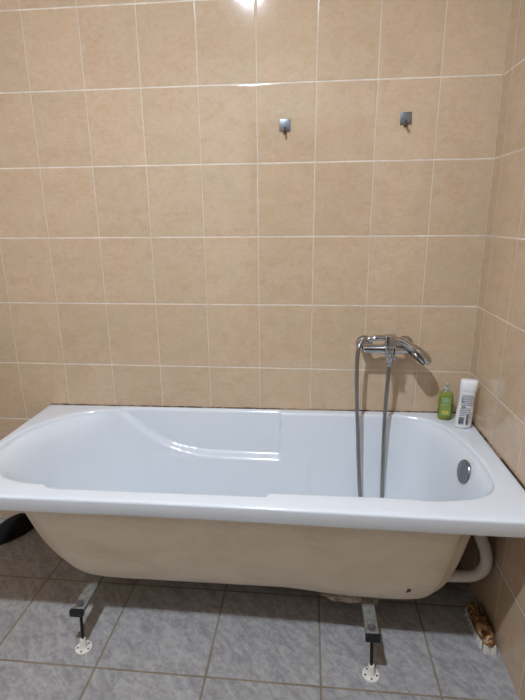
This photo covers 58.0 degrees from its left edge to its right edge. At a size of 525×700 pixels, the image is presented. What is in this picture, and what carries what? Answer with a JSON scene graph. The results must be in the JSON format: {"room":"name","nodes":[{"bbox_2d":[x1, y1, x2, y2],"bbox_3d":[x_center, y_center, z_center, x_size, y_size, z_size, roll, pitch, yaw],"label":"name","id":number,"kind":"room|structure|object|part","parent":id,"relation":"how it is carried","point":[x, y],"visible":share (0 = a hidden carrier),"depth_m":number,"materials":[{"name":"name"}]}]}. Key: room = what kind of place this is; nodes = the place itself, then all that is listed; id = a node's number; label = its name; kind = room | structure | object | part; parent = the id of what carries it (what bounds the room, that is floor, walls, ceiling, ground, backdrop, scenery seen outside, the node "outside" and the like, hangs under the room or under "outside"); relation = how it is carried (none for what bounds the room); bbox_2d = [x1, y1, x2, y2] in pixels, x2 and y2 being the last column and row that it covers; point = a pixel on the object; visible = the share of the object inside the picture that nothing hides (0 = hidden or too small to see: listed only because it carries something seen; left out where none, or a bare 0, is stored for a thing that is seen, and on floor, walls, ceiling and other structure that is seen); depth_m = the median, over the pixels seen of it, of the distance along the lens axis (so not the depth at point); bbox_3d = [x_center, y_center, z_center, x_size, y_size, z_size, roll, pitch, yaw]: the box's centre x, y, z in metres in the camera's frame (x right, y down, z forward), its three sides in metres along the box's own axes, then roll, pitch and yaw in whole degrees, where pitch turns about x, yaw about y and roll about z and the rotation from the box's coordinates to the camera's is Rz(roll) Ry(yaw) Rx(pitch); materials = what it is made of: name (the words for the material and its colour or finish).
{"room":"bathroom","nodes":[
{"label":"bathroom","id":0,"kind":"room"},
{"bbox_2d":[0,0,510,516],"bbox_3d":[-0.322,-0.502,1.781,2.415,2.630,0.100,1,16,5],"label":"wall","id":1,"kind":"structure","parent":0,"point":[163,241],"depth_m":1.69,"materials":[{"name":"tile"}]},
{"bbox_2d":[50,403,455,412],"bbox_3d":[-0.058,0.236,1.904,1.670,0.022,0.005,1,16,5],"label":"trim","id":2,"kind":"structure","parent":1,"relation":"attached to","point":[54,403],"depth_m":1.90,"materials":[{"name":"white plastic"}]},
{"bbox_2d":[279,119,290,133],"bbox_3d":[0.075,-0.757,1.601,0.038,0.049,0.032,1,16,5],"label":"wall hook","id":3,"kind":"object","parent":1,"relation":"attached to","point":[284,126],"visible":1,"depth_m":1.61,"materials":[{"name":"grey metal"}]},
{"bbox_2d":[355,334,412,367],"bbox_3d":[0.451,-0.007,1.712,0.213,0.125,0.145,1,16,5],"label":"mixer tap","id":4,"kind":"object","parent":1,"relation":"attached to","point":[390,348],"visible":0.84,"depth_m":1.69,"materials":[{"name":"silver metal"}]},
{"bbox_2d":[385,348,394,367],"bbox_3d":[0.454,0.025,1.690,0.036,0.075,0.036,1,16,5],"label":"outlet","id":5,"kind":"object","parent":4,"relation":"attached to","point":[390,356],"depth_m":1.68,"materials":[{"name":"silver metal"}]},
{"bbox_3d":[0.448,-0.027,1.668,0.037,0.063,0.070,1,16,5],"label":"lever","id":6,"kind":"part","parent":4,"relation":"part of","materials":[{"name":"silver metal"}]},
{"bbox_2d":[355,335,431,497],"bbox_3d":[0.468,0.299,1.768,0.269,0.727,0.078,1,16,5],"label":"shower","id":7,"kind":"object","parent":4,"relation":"on","point":[419,354],"visible":0.91,"depth_m":1.72,"materials":[{"name":"silver metal"}]},
{"bbox_3d":[0.493,-0.001,1.683,0.215,0.103,0.068,1,16,5],"label":"handle","id":8,"kind":"part","parent":7,"relation":"part of","materials":[{"name":"silver metal"}]},
{"bbox_2d":[400,112,411,126],"bbox_3d":[0.475,-0.761,1.560,0.038,0.049,0.032,1,16,5],"label":"wall hook","id":9,"kind":"object","parent":1,"relation":"attached to","point":[405,117],"visible":1,"depth_m":1.57,"materials":[{"name":"grey metal"}]},
{"bbox_2d":[469,0,511,377],"bbox_3d":[0.774,-0.469,1.626,0.002,2.628,0.002,1,16,5],"label":"trim","id":10,"kind":"structure","parent":1,"relation":"attached to","point":[511,0],"depth_m":1.60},
{"bbox_2d":[0,517,519,699],"bbox_3d":[-0.429,1.140,0.970,2.415,0.100,2.550,1,16,5],"label":"floor","id":11,"kind":"structure","parent":0,"point":[150,639],"depth_m":1.51,"materials":[{"name":"tile"}]},
{"bbox_2d":[0,513,33,544],"bbox_3d":[-1.069,0.754,2.036,0.078,0.086,0.215,10,19,34],"label":"slipper","id":12,"kind":"object","parent":11,"relation":"on","point":[12,528],"visible":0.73,"depth_m":2.01,"materials":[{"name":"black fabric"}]},
{"bbox_2d":[0,405,524,682],"bbox_3d":[-0.088,0.598,1.646,1.673,0.578,0.689,1,16,5],"label":"bathtub","id":13,"kind":"object","parent":11,"relation":"on","point":[258,497],"visible":1,"depth_m":1.48,"materials":[{"name":"white ceramic"}]},
{"bbox_2d":[76,600,84,606],"bbox_3d":[-0.570,0.794,1.482,0.029,0.003,0.029,1,16,5],"label":"washer","id":14,"kind":"object","parent":13,"relation":"attached to","point":[79,603],"depth_m":1.48,"materials":[{"name":"silver metal"}]},
{"bbox_3d":[-0.567,0.863,1.486,0.010,0.106,0.029,-3,16,-8],"label":"threaded rod","id":15,"kind":"part","parent":13,"relation":"part of","materials":[{"name":"metal"}]},
{"bbox_2d":[0,405,524,537],"bbox_3d":[-0.088,0.523,1.626,1.673,0.422,0.689,1,16,5],"label":"basin","id":16,"kind":"object","parent":13,"relation":"in","point":[75,471],"depth_m":1.78,"materials":[{"name":"white ceramic"}]},
{"bbox_3d":[0.320,0.882,1.389,0.010,0.106,0.028,0,15,1],"label":"threaded rod","id":17,"kind":"part","parent":13,"relation":"part of","materials":[{"name":"metal"}]},
{"bbox_2d":[367,624,376,631],"bbox_3d":[0.320,0.813,1.385,0.029,0.003,0.029,1,16,5],"label":"washer","id":18,"kind":"object","parent":13,"relation":"in","point":[370,627],"depth_m":1.38,"materials":[{"name":"silver metal"}]},
{"bbox_2d":[437,383,453,419],"bbox_3d":[0.678,0.190,1.752,0.053,0.139,0.038,5,16,19],"label":"soap bottle","id":19,"kind":"object","parent":13,"relation":"on","point":[445,400],"visible":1,"depth_m":1.74,"materials":[{"name":"green plastic"}]},
{"bbox_2d":[454,378,477,427],"bbox_3d":[0.721,0.190,1.676,0.063,0.178,0.042,4,16,17],"label":"shampoo bottle","id":20,"kind":"object","parent":13,"relation":"on","point":[468,388],"visible":1,"depth_m":1.66,"materials":[{"name":"white plastic"}]},
{"bbox_2d":[458,395,473,423],"bbox_3d":[0.715,0.209,1.661,0.042,0.105,0.009,1,16,5],"label":"print","id":21,"kind":"object","parent":20,"relation":"attached to","point":[466,402],"depth_m":1.66,"materials":[{"name":"grey"}]},
{"bbox_2d":[464,601,496,654],"bbox_3d":[0.709,0.895,1.540,0.055,0.046,0.177,0,15,3],"label":"brush","id":22,"kind":"object","parent":11,"relation":"on","point":[481,627],"visible":1,"depth_m":1.51,"materials":[{"name":"brown wood"}]},
{"bbox_2d":[460,0,524,699],"bbox_3d":[0.711,-0.156,0.496,0.100,2.630,2.350,1,16,5],"label":"wall","id":23,"kind":"structure","parent":0,"point":[498,354],"depth_m":1.46,"materials":[{"name":"tile"}]},
{"bbox_2d":[472,421,524,489],"bbox_3d":[0.745,0.337,1.487,0.005,0.007,0.680,1,16,5],"label":"trim","id":24,"kind":"structure","parent":23,"relation":"attached to","point":[474,425],"depth_m":1.48,"materials":[{"name":"white plastic"}]}
]}

